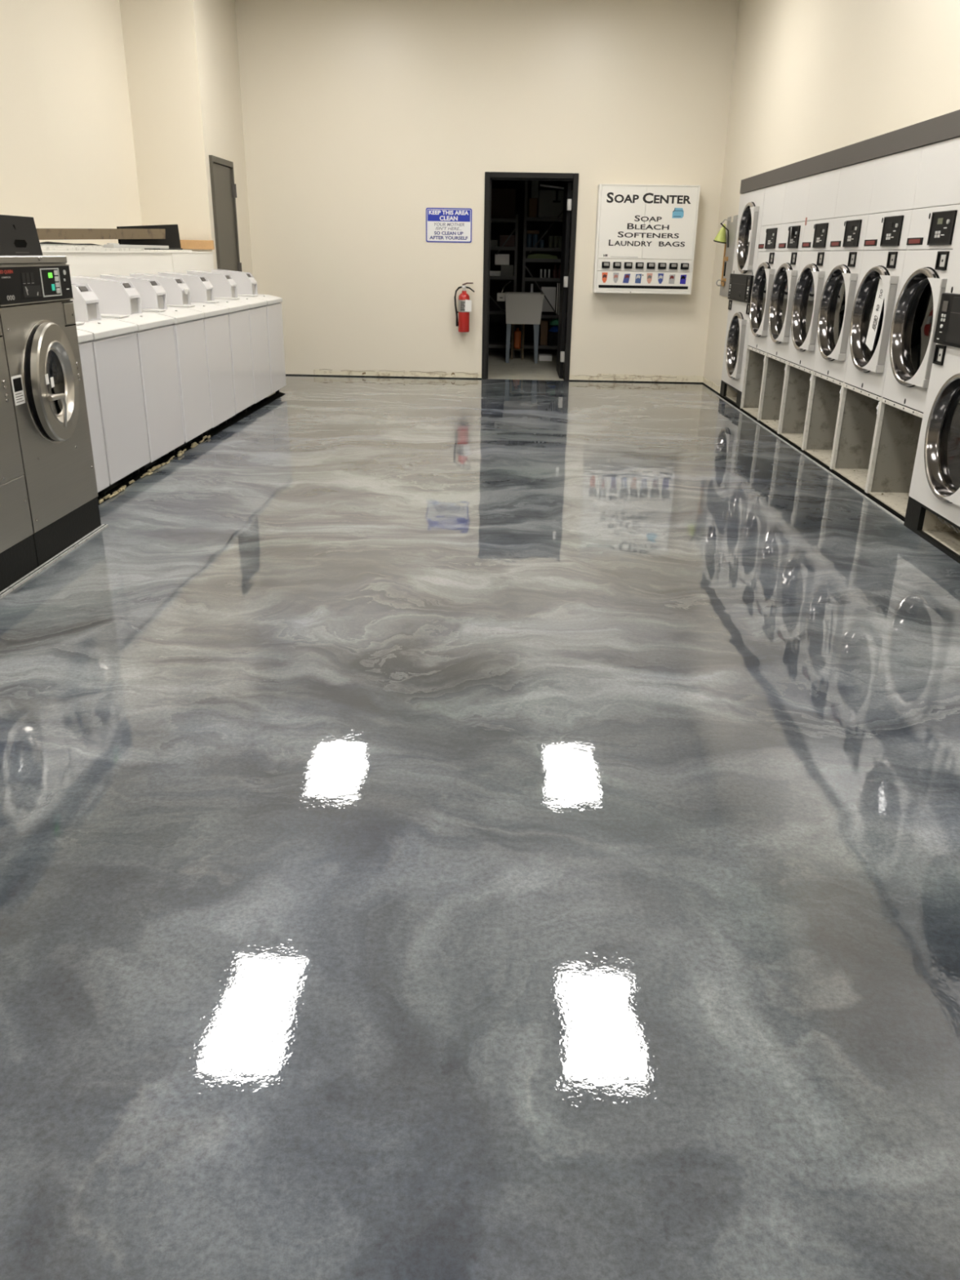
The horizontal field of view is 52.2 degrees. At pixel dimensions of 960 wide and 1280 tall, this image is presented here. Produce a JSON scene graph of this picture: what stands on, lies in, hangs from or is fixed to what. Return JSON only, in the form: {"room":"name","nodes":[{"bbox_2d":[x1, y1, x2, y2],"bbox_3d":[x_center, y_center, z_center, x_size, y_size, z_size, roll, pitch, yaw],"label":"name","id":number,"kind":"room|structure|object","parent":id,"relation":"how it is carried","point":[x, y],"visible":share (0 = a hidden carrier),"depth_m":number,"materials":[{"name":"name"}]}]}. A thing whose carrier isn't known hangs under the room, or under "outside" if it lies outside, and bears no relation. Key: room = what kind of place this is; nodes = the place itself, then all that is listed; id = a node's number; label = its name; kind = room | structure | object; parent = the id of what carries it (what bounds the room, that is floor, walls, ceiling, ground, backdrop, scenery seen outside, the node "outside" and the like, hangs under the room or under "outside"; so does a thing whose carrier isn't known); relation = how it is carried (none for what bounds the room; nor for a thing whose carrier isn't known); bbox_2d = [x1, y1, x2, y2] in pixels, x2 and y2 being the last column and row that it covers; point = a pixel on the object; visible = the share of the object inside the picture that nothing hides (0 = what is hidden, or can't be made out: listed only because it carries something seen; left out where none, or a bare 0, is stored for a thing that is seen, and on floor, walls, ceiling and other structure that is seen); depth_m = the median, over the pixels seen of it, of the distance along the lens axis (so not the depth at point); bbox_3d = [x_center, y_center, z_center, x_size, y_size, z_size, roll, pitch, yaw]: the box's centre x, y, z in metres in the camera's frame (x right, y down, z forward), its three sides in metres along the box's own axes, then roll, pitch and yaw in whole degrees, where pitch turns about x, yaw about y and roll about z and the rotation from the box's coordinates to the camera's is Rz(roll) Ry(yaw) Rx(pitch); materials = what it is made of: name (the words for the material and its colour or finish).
{"room":"laundry","nodes":[
{"label":"laundry","id":0,"kind":"room"},
{"bbox_2d":[0,0,142,244],"bbox_3d":[-3.542,-1.573,2.289,0.100,3.850,15.200,1,22,1],"label":"wall","id":1,"kind":"structure","parent":0,"point":[68,157],"depth_m":7.82,"materials":[{"name":"beige paint"}]},
{"bbox_2d":[42,249,213,277],"bbox_3d":[-3.179,-0.393,2.742,0.667,1.335,15.200,1,22,1],"label":"wall ledge","id":2,"kind":"object","parent":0,"point":[87,264],"visible":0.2,"depth_m":7.23,"materials":[{"name":"white paint"}]},
{"bbox_2d":[40,244,111,250],"bbox_3d":[-2.940,-2.502,6.226,0.245,0.038,3.240,1,22,1],"label":"metal strip","id":3,"kind":"object","parent":2,"relation":"on","point":[41,245],"visible":0.33,"depth_m":6.71,"materials":[{"name":"white metal"}]},
{"bbox_2d":[40,241,97,244],"bbox_3d":[-2.809,-2.717,6.707,0.015,0.014,1.100,1,22,1],"label":"rag","id":4,"kind":"object","parent":3,"relation":"on","point":[43,242],"visible":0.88,"depth_m":6.61,"materials":[{"name":"white fabric"}]},
{"bbox_2d":[35,228,165,239],"bbox_3d":[-2.834,-2.797,6.730,0.040,0.144,4.000,1,22,1],"label":"lumber","id":5,"kind":"object","parent":3,"relation":"on","point":[42,233],"visible":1,"depth_m":7.21,"materials":[{"name":"wood"}]},
{"bbox_2d":[40,246,144,250],"bbox_3d":[-2.765,-2.501,6.253,0.095,0.020,3.300,1,22,1],"label":"metal strip","id":6,"kind":"object","parent":2,"relation":"on","point":[57,248],"visible":0.76,"depth_m":6.74,"materials":[{"name":"white metal"}]},
{"bbox_2d":[103,243,168,248],"bbox_3d":[-2.720,-3.139,7.801,0.075,0.032,1.250,1,22,1],"label":"bracket","id":7,"kind":"object","parent":6,"relation":"on","point":[108,245],"visible":0.98,"depth_m":7.58,"materials":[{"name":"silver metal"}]},
{"bbox_2d":[116,224,181,249],"bbox_3d":[-2.821,-3.464,8.408,0.020,0.231,1.510,1,22,1],"label":"panel","id":8,"kind":"object","parent":2,"relation":"on","point":[171,234],"visible":0.43,"depth_m":8.59,"materials":[{"name":"black"}]},
{"bbox_2d":[138,249,191,251],"bbox_3d":[-2.704,-3.344,8.403,0.080,0.013,1.280,1,22,1],"label":"metal strip","id":9,"kind":"object","parent":2,"relation":"on","point":[144,250],"visible":0.76,"depth_m":8.34,"materials":[{"name":"white metal"}]},
{"bbox_2d":[153,248,182,249],"bbox_3d":[-2.746,-3.449,8.632,0.060,0.013,0.620,1,22,1],"label":"strip","id":10,"kind":"object","parent":2,"relation":"on","point":[153,248],"visible":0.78,"depth_m":8.59,"materials":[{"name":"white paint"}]},
{"bbox_2d":[179,240,214,249],"bbox_3d":[-2.840,-3.835,9.493,0.516,0.082,0.040,1,22,1],"label":"board","id":11,"kind":"object","parent":2,"relation":"on","point":[184,244],"visible":0.58,"depth_m":9.47,"materials":[{"name":"wood"}]},
{"bbox_2d":[119,0,253,275],"bbox_3d":[-2.962,-4.628,10.057,0.767,3.850,1.523,1,22,1],"label":"wall","id":12,"kind":"structure","parent":0,"point":[181,56],"depth_m":9.25,"materials":[{"name":"beige paint"}]},
{"bbox_2d":[41,249,213,273],"bbox_3d":[-2.832,-0.904,2.524,0.012,0.216,15.190,1,22,1],"label":"trim","id":13,"kind":"structure","parent":12,"relation":"attached to","point":[182,261],"depth_m":8.73,"materials":[{"name":"white paint"}]},
{"bbox_2d":[208,155,242,271],"bbox_3d":[-2.574,-3.756,10.119,0.050,2.195,0.778,1,22,1],"label":"door","id":14,"kind":"structure","parent":12,"relation":"in","point":[224,189],"depth_m":9.89,"materials":[{"name":"grey paint"}]},
{"bbox_2d":[0,350,959,1279],"bbox_3d":[-0.069,-0.592,5.361,7.000,0.120,20.400,1,22,1],"label":"floor","id":15,"kind":"structure","parent":0,"point":[450,828],"depth_m":2.37,"materials":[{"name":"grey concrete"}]},
{"bbox_2d":[0,320,37,591],"bbox_3d":[-2.336,-0.887,3.829,0.885,1.482,0.737,1,22,1],"label":"washer","id":16,"kind":"object","parent":15,"relation":"on","point":[18,558],"visible":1,"depth_m":4.17,"materials":[{"name":"silver metal"}]},
{"bbox_2d":[0,214,101,567],"bbox_3d":[-2.314,-1.157,4.515,0.885,1.482,0.730,1,22,1],"label":"washer","id":17,"kind":"object","parent":15,"relation":"on","point":[37,316],"visible":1,"depth_m":4.45,"materials":[{"name":"silver metal"}]},
{"bbox_2d":[21,272,41,297],"bbox_3d":[-1.964,-1.554,4.284,0.001,0.100,0.165,1,22,1],"label":"print","id":18,"kind":"object","parent":17,"relation":"attached to","point":[31,282],"depth_m":4.28,"materials":[{"name":"black paint"}]},
{"bbox_2d":[0,524,108,599],"bbox_3d":[-2.004,-0.064,3.764,0.028,0.010,2.930,1,22,1],"label":"trim","id":19,"kind":"structure","parent":15,"relation":"on","point":[67,552],"depth_m":4.50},
{"bbox_2d":[76,328,109,492],"bbox_3d":[-2.440,-1.171,5.248,0.602,0.967,0.613,1,22,1],"label":"washer","id":20,"kind":"object","parent":15,"relation":"on","point":[86,350],"visible":0.16,"depth_m":5.42,"materials":[{"name":"white metal"}]},
{"bbox_2d":[70,282,150,496],"bbox_3d":[-2.417,-1.509,5.813,0.606,1.181,0.667,1,22,1],"label":"washer","id":21,"kind":"object","parent":15,"relation":"on","point":[114,342],"visible":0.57,"depth_m":5.77,"materials":[{"name":"white metal"}]},
{"bbox_2d":[70,275,184,471],"bbox_3d":[-2.395,-1.760,6.449,0.610,1.181,0.682,1,22,1],"label":"washer","id":22,"kind":"object","parent":15,"relation":"on","point":[119,300],"visible":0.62,"depth_m":6.37,"materials":[{"name":"white metal"}]},
{"bbox_2d":[98,435,210,503],"bbox_3d":[-2.137,-1.107,6.380,0.046,0.019,2.551,1,22,1],"label":"debris","id":23,"kind":"object","parent":15,"relation":"on","point":[180,453],"visible":0.88,"depth_m":6.38,"materials":[{"name":"beige"}]},
{"bbox_2d":[100,274,212,451],"bbox_3d":[-2.369,-2.007,7.078,0.622,1.181,0.650,1,22,1],"label":"washer","id":24,"kind":"object","parent":15,"relation":"on","point":[188,325],"visible":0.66,"depth_m":6.97,"materials":[{"name":"white metal"}]},
{"bbox_2d":[129,272,235,435],"bbox_3d":[-2.348,-2.252,7.700,0.624,1.181,0.668,1,22,1],"label":"washer","id":25,"kind":"object","parent":15,"relation":"on","point":[215,321],"visible":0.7,"depth_m":7.59,"materials":[{"name":"white metal"}]},
{"bbox_2d":[97,391,284,504],"bbox_3d":[-2.108,-1.588,7.630,0.115,0.004,5.370,1,22,1],"label":"trim","id":26,"kind":"structure","parent":15,"relation":"on","point":[273,397],"depth_m":7.75,"materials":[{"name":"black"}]},
{"bbox_2d":[158,271,254,422],"bbox_3d":[-2.327,-2.495,8.315,0.627,1.181,0.634,1,22,1],"label":"washer","id":27,"kind":"object","parent":15,"relation":"on","point":[201,289],"visible":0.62,"depth_m":8.20,"materials":[{"name":"white metal"}]},
{"bbox_2d":[186,270,271,410],"bbox_3d":[-2.307,-2.732,8.916,0.629,1.181,0.640,1,22,1],"label":"washer","id":28,"kind":"object","parent":15,"relation":"on","point":[224,287],"visible":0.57,"depth_m":8.79,"materials":[{"name":"white metal"}]},
{"bbox_2d":[211,269,286,400],"bbox_3d":[-2.286,-2.968,9.516,0.633,1.181,0.630,1,22,1],"label":"washer","id":29,"kind":"object","parent":15,"relation":"on","point":[246,285],"visible":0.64,"depth_m":9.42,"materials":[{"name":"white metal"}]},
{"bbox_2d":[488,213,518,358],"bbox_3d":[0.090,-4.933,13.676,0.835,1.860,0.503,1,22,1],"label":"shelf rack","id":30,"kind":"object","parent":15,"relation":"on","point":[491,344],"visible":0.36,"depth_m":13.40,"materials":[{"name":"grey metal"}]},
{"bbox_2d":[490,240,497,246],"bbox_3d":[0.173,-5.413,13.357,0.130,0.080,0.180,1,22,1],"label":"carton","id":31,"kind":"object","parent":30,"relation":"on","point":[493,242],"visible":0.56,"depth_m":13.28,"materials":[{"name":"grey cardboard"}]},
{"bbox_2d":[489,271,500,275],"bbox_3d":[0.172,-5.061,13.512,0.220,0.060,0.250,1,22,1],"label":"paper stack","id":32,"kind":"object","parent":30,"relation":"on","point":[491,273],"visible":0.54,"depth_m":13.40,"materials":[{"name":"white paper"}]},
{"bbox_2d":[500,265,513,275],"bbox_3d":[0.372,-5.087,13.479,0.170,0.140,0.180,1,22,1],"label":"carton","id":33,"kind":"object","parent":30,"relation":"on","point":[506,270],"visible":0.88,"depth_m":13.40,"materials":[{"name":"grey cardboard"}]},
{"bbox_2d":[494,253,509,265],"bbox_3d":[0.304,-5.219,13.429,0.200,0.140,0.180,1,22,1],"label":"carton","id":34,"kind":"object","parent":33,"relation":"on","point":[500,259],"visible":1,"depth_m":13.35,"materials":[{"name":"grey cardboard"}]},
{"bbox_2d":[499,235,515,246],"bbox_3d":[0.372,-5.449,13.368,0.205,0.146,0.220,1,22,1],"label":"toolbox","id":35,"kind":"object","parent":30,"relation":"on","point":[510,242],"visible":0.84,"depth_m":13.27,"materials":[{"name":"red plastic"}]},
{"bbox_2d":[511,324,524,359],"bbox_3d":[0.524,-4.158,13.609,0.185,0.480,0.150,1,22,1],"label":"step stool","id":36,"kind":"object","parent":15,"relation":"on","point":[523,325],"visible":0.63,"depth_m":13.55,"materials":[{"name":"brown wood"}]},
{"bbox_2d":[514,328,520,348],"bbox_3d":[0.521,-4.190,13.602,0.093,0.274,0.100,1,22,1],"label":"jug","id":37,"kind":"object","parent":36,"relation":"on","point":[517,333],"visible":1,"depth_m":13.56,"materials":[{"name":"orange plastic"}]},
{"bbox_2d":[497,280,544,363],"bbox_3d":[0.533,-4.284,13.161,0.616,1.043,0.558,1,22,1],"label":"utility sink","id":38,"kind":"object","parent":15,"relation":"on","point":[522,308],"visible":1,"depth_m":12.87,"materials":[{"name":"grey plastic"}]},
{"bbox_2d":[502,280,511,293],"bbox_3d":[0.347,-4.640,12.851,0.128,0.158,0.024,-7,23,-18],"label":"faucet","id":39,"kind":"object","parent":38,"relation":"on","point":[508,282],"depth_m":12.83,"materials":[{"name":"silver metal"}]},
{"bbox_2d":[505,292,544,324],"bbox_3d":[0.588,-4.441,13.097,0.512,0.379,0.558,1,22,1],"label":"tub","id":40,"kind":"object","parent":38,"relation":"in","point":[522,308],"depth_m":12.86,"materials":[{"name":"grey plastic"}]},
{"bbox_2d":[520,180,569,358],"bbox_3d":[1.134,-5.181,13.545,1.085,2.450,0.503,1,22,1],"label":"shelf rack","id":41,"kind":"object","parent":15,"relation":"on","point":[526,345],"visible":0.28,"depth_m":13.32,"materials":[{"name":"grey metal"}]},
{"bbox_2d":[526,233,532,247],"bbox_3d":[0.672,-5.426,13.303,0.070,0.170,0.070,1,22,1],"label":"can","id":42,"kind":"object","parent":41,"relation":"on","point":[529,241],"visible":1,"depth_m":13.28,"materials":[{"name":"blue"}]},
{"bbox_2d":[527,230,538,234],"bbox_3d":[0.720,-5.539,13.295,0.160,0.044,0.170,1,22,1],"label":"carton","id":43,"kind":"object","parent":42,"relation":"on","point":[531,232],"visible":1,"depth_m":13.22,"materials":[{"name":"brown cardboard"}]},
{"bbox_2d":[528,198,537,217],"bbox_3d":[0.713,-5.825,13.204,0.105,0.236,0.230,1,22,1],"label":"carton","id":44,"kind":"object","parent":41,"relation":"on","point":[532,202],"visible":0.82,"depth_m":13.10,"materials":[{"name":"brown cardboard"}]},
{"bbox_2d":[532,234,537,247],"bbox_3d":[0.752,-5.424,13.302,0.070,0.170,0.070,1,22,1],"label":"can","id":45,"kind":"object","parent":41,"relation":"on","point":[535,236],"visible":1,"depth_m":13.27,"materials":[{"name":"blue"}]},
{"bbox_2d":[526,253,557,258],"bbox_3d":[0.856,-5.267,13.435,0.420,0.062,0.300,1,22,1],"label":"folded cloth","id":46,"kind":"object","parent":41,"relation":"on","point":[533,255],"visible":0.95,"depth_m":13.30,"materials":[{"name":"green fabric"}]},
{"bbox_2d":[539,240,544,247],"bbox_3d":[0.842,-5.390,13.312,0.060,0.100,0.060,1,22,1],"label":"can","id":47,"kind":"object","parent":41,"relation":"on","point":[541,242],"visible":1,"depth_m":13.29,"materials":[{"name":"blue"}]},
{"bbox_2d":[539,320,547,345],"bbox_3d":[0.902,-4.351,13.849,0.100,0.325,0.300,1,22,1],"label":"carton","id":48,"kind":"object","parent":41,"relation":"on","point":[544,323],"visible":0.98,"depth_m":13.71,"materials":[{"name":"brown cardboard"}]},
{"bbox_2d":[541,286,555,311],"bbox_3d":[0.944,-4.706,13.525,0.200,0.325,0.020,1,22,1],"label":"panel","id":49,"kind":"object","parent":41,"relation":"on","point":[549,292],"visible":0.76,"depth_m":13.51,"materials":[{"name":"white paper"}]},
{"bbox_2d":[548,235,553,248],"bbox_3d":[0.962,-5.410,13.301,0.064,0.150,0.064,1,22,1],"label":"can","id":50,"kind":"object","parent":41,"relation":"on","point":[550,237],"visible":1,"depth_m":13.28,"materials":[{"name":"grey"}]},
{"bbox_2d":[537,190,572,217],"bbox_3d":[1.013,-5.888,13.242,0.450,0.336,0.396,1,22,1],"label":"carton","id":51,"kind":"object","parent":41,"relation":"on","point":[550,202],"visible":0.65,"depth_m":13.06,"materials":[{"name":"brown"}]},
{"bbox_2d":[539,184,564,189],"bbox_3d":[1.007,-6.024,13.025,0.423,0.071,0.025,1,22,1],"label":"tube","id":52,"kind":"object","parent":51,"relation":"on","point":[542,185],"visible":0.78,"depth_m":13.02,"materials":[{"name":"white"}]},
{"bbox_2d":[552,264,557,278],"bbox_3d":[1.031,-5.059,13.437,0.060,0.170,0.060,1,22,1],"label":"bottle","id":53,"kind":"object","parent":41,"relation":"on","point":[555,270],"visible":1,"depth_m":13.43,"materials":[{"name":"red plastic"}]},
{"bbox_2d":[553,235,558,248],"bbox_3d":[1.032,-5.408,13.299,0.064,0.150,0.064,1,22,1],"label":"can","id":54,"kind":"object","parent":41,"relation":"on","point":[555,237],"visible":1,"depth_m":13.28,"materials":[{"name":"grey"}]},
{"bbox_2d":[555,283,559,314],"bbox_3d":[1.082,-4.711,13.529,0.045,0.415,0.040,1,22,1],"label":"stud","id":55,"kind":"object","parent":41,"relation":"on","point":[557,283],"visible":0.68,"depth_m":13.51,"materials":[{"name":"grey"}]},
{"bbox_2d":[557,264,560,278],"bbox_3d":[1.101,-5.057,13.435,0.060,0.170,0.060,1,22,1],"label":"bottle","id":56,"kind":"object","parent":41,"relation":"on","point":[559,269],"visible":0.56,"depth_m":13.41,"materials":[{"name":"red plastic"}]},
{"bbox_2d":[558,235,561,248],"bbox_3d":[1.097,-5.406,13.298,0.064,0.150,0.064,1,22,1],"label":"can","id":57,"kind":"object","parent":41,"relation":"on","point":[559,237],"visible":0.63,"depth_m":13.28,"materials":[{"name":"grey"}]},
{"bbox_3d":[1.067,-4.266,13.839,0.205,0.180,0.270,1,22,1],"label":"crate","id":58,"kind":"object","parent":41,"relation":"on","visible":0},
{"bbox_2d":[548,325,558,332],"bbox_3d":[1.080,-4.387,13.789,0.195,0.080,0.205,-17,28,-38],"label":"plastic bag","id":59,"kind":"object","parent":58,"relation":"on","point":[554,329],"visible":0.75,"depth_m":13.73,"materials":[{"name":"blue"}]},
{"bbox_2d":[549,318,558,324],"bbox_3d":[1.065,-4.473,13.747,0.198,0.091,0.190,10,23,21],"label":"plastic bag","id":60,"kind":"object","parent":59,"relation":"on","point":[553,322],"visible":0.73,"depth_m":13.69,"materials":[{"name":"green plastic"}]},
{"bbox_2d":[538,354,551,360],"bbox_3d":[0.904,-3.913,13.564,0.180,0.070,0.250,1,22,1],"label":"box","id":61,"kind":"object","parent":15,"relation":"on","point":[541,357],"visible":1,"depth_m":13.45,"materials":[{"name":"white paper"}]},
{"bbox_2d":[720,187,765,408],"bbox_3d":[2.862,-3.295,9.528,0.746,1.944,1.012,1,22,1],"label":"dryer","id":62,"kind":"object","parent":15,"relation":"on","point":[751,203],"visible":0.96,"depth_m":9.45,"materials":[{"name":"white metal"}]},
{"bbox_2d":[725,385,737,402],"bbox_3d":[2.692,-2.479,9.876,0.280,0.156,0.632,1,22,1],"label":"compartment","id":63,"kind":"object","parent":62,"relation":"on","point":[731,390],"depth_m":10.15,"materials":[{"name":"beige wood"}]},
{"bbox_2d":[727,315,738,374],"bbox_3d":[2.523,-2.898,9.641,0.052,0.560,0.560,1,22,1],"label":"door","id":64,"kind":"structure","parent":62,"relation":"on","point":[733,332],"depth_m":9.81,"materials":[{"name":"silver metal"}]},
{"bbox_2d":[737,205,751,269],"bbox_3d":[2.539,-3.810,9.281,0.052,0.560,0.560,1,22,1],"label":"door","id":65,"kind":"structure","parent":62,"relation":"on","point":[744,228],"depth_m":9.45,"materials":[{"name":"silver metal"}]},
{"bbox_2d":[740,182,786,418],"bbox_3d":[2.797,-2.984,8.714,0.666,1.927,0.717,1,22,1],"label":"dryer","id":66,"kind":"object","parent":15,"relation":"on","point":[774,197],"visible":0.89,"depth_m":8.74,"materials":[{"name":"white metal"}]},
{"bbox_2d":[751,266,764,333],"bbox_3d":[2.506,-3.024,8.706,0.052,0.560,0.560,1,22,1],"label":"door","id":67,"kind":"structure","parent":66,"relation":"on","point":[757,307],"depth_m":8.87,"materials":[{"name":"silver metal"}]},
{"bbox_2d":[757,175,811,433],"bbox_3d":[2.776,-2.722,8.049,0.666,1.927,0.708,1,22,1],"label":"dryer","id":68,"kind":"object","parent":15,"relation":"on","point":[797,191],"visible":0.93,"depth_m":8.07,"materials":[{"name":"white metal"}]},
{"bbox_2d":[769,266,786,338],"bbox_3d":[2.485,-2.764,8.045,0.052,0.560,0.560,1,22,1],"label":"door","id":69,"kind":"structure","parent":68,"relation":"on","point":[778,294],"depth_m":8.21,"materials":[{"name":"silver metal"}]},
{"bbox_2d":[777,168,840,448],"bbox_3d":[2.754,-2.461,7.385,0.666,1.927,0.718,1,22,1],"label":"dryer","id":70,"kind":"object","parent":15,"relation":"on","point":[824,187],"visible":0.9,"depth_m":7.39,"materials":[{"name":"white metal"}]},
{"bbox_2d":[792,268,812,346],"bbox_3d":[2.464,-2.500,7.376,0.052,0.560,0.560,1,22,1],"label":"door","id":71,"kind":"structure","parent":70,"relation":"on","point":[802,298],"depth_m":7.52,"materials":[{"name":"silver metal"}]},
{"bbox_2d":[801,158,877,468],"bbox_3d":[2.733,-2.198,6.719,0.666,1.927,0.708,1,22,1],"label":"dryer","id":72,"kind":"object","parent":15,"relation":"on","point":[855,186],"visible":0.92,"depth_m":6.72,"materials":[{"name":"white metal"}]},
{"bbox_2d":[818,270,842,355],"bbox_3d":[2.443,-2.240,6.715,0.052,0.560,0.560,1,22,1],"label":"door","id":73,"kind":"structure","parent":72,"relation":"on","point":[830,310],"depth_m":6.86,"materials":[{"name":"silver metal"}]},
{"bbox_2d":[830,146,923,492],"bbox_3d":[2.712,-1.937,6.055,0.666,1.927,0.718,1,22,1],"label":"dryer","id":74,"kind":"object","parent":15,"relation":"on","point":[896,175],"visible":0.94,"depth_m":6.05,"materials":[{"name":"white metal"}]},
{"bbox_2d":[851,271,879,367],"bbox_3d":[2.422,-1.976,6.046,0.052,0.560,0.560,1,22,1],"label":"door","id":75,"kind":"structure","parent":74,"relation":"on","point":[863,307],"depth_m":6.21,"materials":[{"name":"silver metal"}]},
{"bbox_2d":[865,279,884,351],"bbox_3d":[2.438,-2.000,6.030,0.003,0.422,0.216,1,22,1],"label":"paper sign","id":76,"kind":"object","parent":74,"relation":"attached to","point":[879,299],"visible":0.99,"depth_m":6.03,"materials":[{"name":"white paper"}]},
{"bbox_2d":[866,137,959,517],"bbox_3d":[2.691,-1.673,5.385,0.666,1.927,0.717,1,22,1],"label":"dryer","id":77,"kind":"object","parent":15,"relation":"on","point":[936,204],"visible":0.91,"depth_m":5.43,"materials":[{"name":"white metal"}]},
{"bbox_2d":[892,273,928,380],"bbox_3d":[2.401,-1.712,5.376,0.052,0.560,0.560,1,22,1],"label":"door","id":78,"kind":"structure","parent":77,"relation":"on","point":[910,339],"depth_m":5.49,"materials":[{"name":"silver metal"}]},
{"bbox_2d":[903,211,959,564],"bbox_3d":[2.668,-1.360,4.614,0.746,1.944,0.932,1,22,1],"label":"dryer","id":79,"kind":"object","parent":15,"relation":"on","point":[933,506],"visible":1,"depth_m":4.96,"materials":[{"name":"white metal"}]},
{"bbox_2d":[922,509,959,555],"bbox_3d":[2.498,-0.543,4.962,0.280,0.156,0.552,1,22,1],"label":"compartment","id":80,"kind":"object","parent":79,"relation":"on","point":[940,531],"depth_m":5.19,"materials":[{"name":"beige wood"}]},
{"bbox_2d":[926,378,959,496],"bbox_3d":[2.331,-0.985,4.783,0.052,0.560,0.560,1,22,1],"label":"door","id":81,"kind":"structure","parent":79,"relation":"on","point":[943,445],"depth_m":4.94,"materials":[{"name":"silver metal"}]},
{"bbox_2d":[235,0,739,376],"bbox_3d":[0.158,-4.896,10.736,7.000,3.950,0.120,1,22,1],"label":"wall","id":82,"kind":"structure","parent":0,"point":[361,117],"depth_m":10.51,"materials":[{"name":"beige paint"}]},
{"bbox_2d":[426,207,471,242],"bbox_3d":[-0.344,-4.579,10.809,0.507,0.350,0.006,1,22,1],"label":"notice sign","id":83,"kind":"object","parent":82,"relation":"attached to","point":[442,224],"visible":1,"depth_m":10.81,"materials":[{"name":"blue"}]},
{"bbox_2d":[453,282,474,332],"bbox_3d":[-0.172,-3.748,11.028,0.187,0.529,0.162,20,29,40],"label":"fire extinguisher","id":84,"kind":"object","parent":82,"relation":"attached to","point":[464,304],"visible":1,"depth_m":10.99,"materials":[{"name":"red metal"}]},
{"bbox_2d":[460,302,465,310],"bbox_3d":[-0.192,-3.742,10.971,0.050,0.090,0.014,1,22,1],"label":"print","id":85,"kind":"object","parent":84,"relation":"attached to","point":[462,304],"depth_m":10.97,"materials":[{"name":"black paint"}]},
{"bbox_2d":[313,368,675,378],"bbox_3d":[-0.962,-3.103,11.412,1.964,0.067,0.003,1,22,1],"label":"trim","id":86,"kind":"structure","parent":82,"relation":"attached to","point":[464,375],"depth_m":11.41,"materials":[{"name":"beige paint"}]},
{"bbox_2d":[285,373,719,394],"bbox_3d":[-0.010,-2.855,10.920,5.160,0.012,1.043,1,22,1],"label":"trim","id":87,"kind":"structure","parent":82,"relation":"attached to","point":[286,374],"depth_m":11.40,"materials":[{"name":"black"}]},
{"bbox_2d":[481,171,578,381],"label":"door","id":88,"kind":"structure","parent":82,"relation":"in","point":[570,203],"depth_m":11.00,"materials":[{"name":"black paint"}]},
{"bbox_2d":[568,373,703,382],"bbox_3d":[1.810,-3.038,11.349,1.550,0.080,0.003,1,22,1],"label":"trim","id":89,"kind":"structure","parent":82,"relation":"attached to","point":[621,377],"depth_m":11.35,"materials":[{"name":"beige paint"}]},
{"bbox_2d":[592,183,700,294],"bbox_3d":[1.803,-4.368,10.695,1.072,1.095,0.246,1,22,1],"label":"vending machine","id":90,"kind":"object","parent":82,"relation":"attached to","point":[646,234],"visible":1,"depth_m":10.62,"materials":[{"name":"white paint"}]},
{"bbox_2d":[671,208,684,217],"bbox_3d":[2.129,-4.586,10.515,0.121,0.102,0.002,1,22,1],"label":"picture","id":91,"kind":"object","parent":90,"relation":"on","point":[676,212],"depth_m":10.51,"materials":[{"name":"blue"}]},
{"bbox_2d":[488,179,572,351],"bbox_3d":[0.558,-5.744,14.332,4.000,2.900,0.100,1,22,1],"label":"wall","id":92,"kind":"structure","parent":0,"point":[497,322],"depth_m":14.35,"materials":[{"name":"black"}]},
{"bbox_2d":[703,0,959,386],"bbox_3d":[2.417,-1.700,2.868,0.100,3.850,16.723,1,22,1],"label":"wall","id":93,"kind":"structure","parent":0,"point":[811,78],"depth_m":7.21,"materials":[{"name":"beige paint"}]},
{"bbox_2d":[702,377,720,393],"bbox_3d":[2.567,-2.830,10.843,0.003,0.076,1.033,1,22,1],"label":"trim","id":94,"kind":"structure","parent":93,"relation":"attached to","point":[710,384],"depth_m":10.81,"materials":[{"name":"beige paint"}]},
{"bbox_2d":[715,214,737,297],"bbox_3d":[2.553,-3.978,10.155,0.068,0.775,0.475,1,22,1],"label":"wall plate","id":95,"kind":"object","parent":93,"relation":"attached to","point":[728,255],"visible":0.98,"depth_m":10.12,"materials":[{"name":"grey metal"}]},
{"bbox_2d":[713,219,729,247],"bbox_3d":[2.508,-4.221,10.162,0.142,0.271,0.194,1,22,1],"label":"cone","id":96,"kind":"object","parent":95,"relation":"hanging from","point":[720,237],"visible":1,"depth_m":10.15,"materials":[{"name":"yellow plastic"}]},
{"bbox_2d":[716,395,904,524],"bbox_3d":[2.379,-0.933,6.159,0.014,0.006,9.040,1,22,1],"label":"trim","id":97,"kind":"structure","parent":93,"relation":"attached to","point":[742,412],"depth_m":6.81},
{"bbox_2d":[718,394,905,521],"bbox_3d":[2.409,-0.936,6.157,0.046,0.016,9.040,1,22,1],"label":"trim","id":98,"kind":"structure","parent":93,"relation":"attached to","point":[900,517],"depth_m":6.79,"materials":[{"name":"black"}]},
{"bbox_2d":[739,109,959,193],"bbox_3d":[2.440,-2.791,5.409,0.039,0.122,9.010,1,22,1],"label":"trim","id":99,"kind":"structure","parent":93,"relation":"attached to","point":[946,126],"depth_m":6.18,"materials":[{"name":"grey"}]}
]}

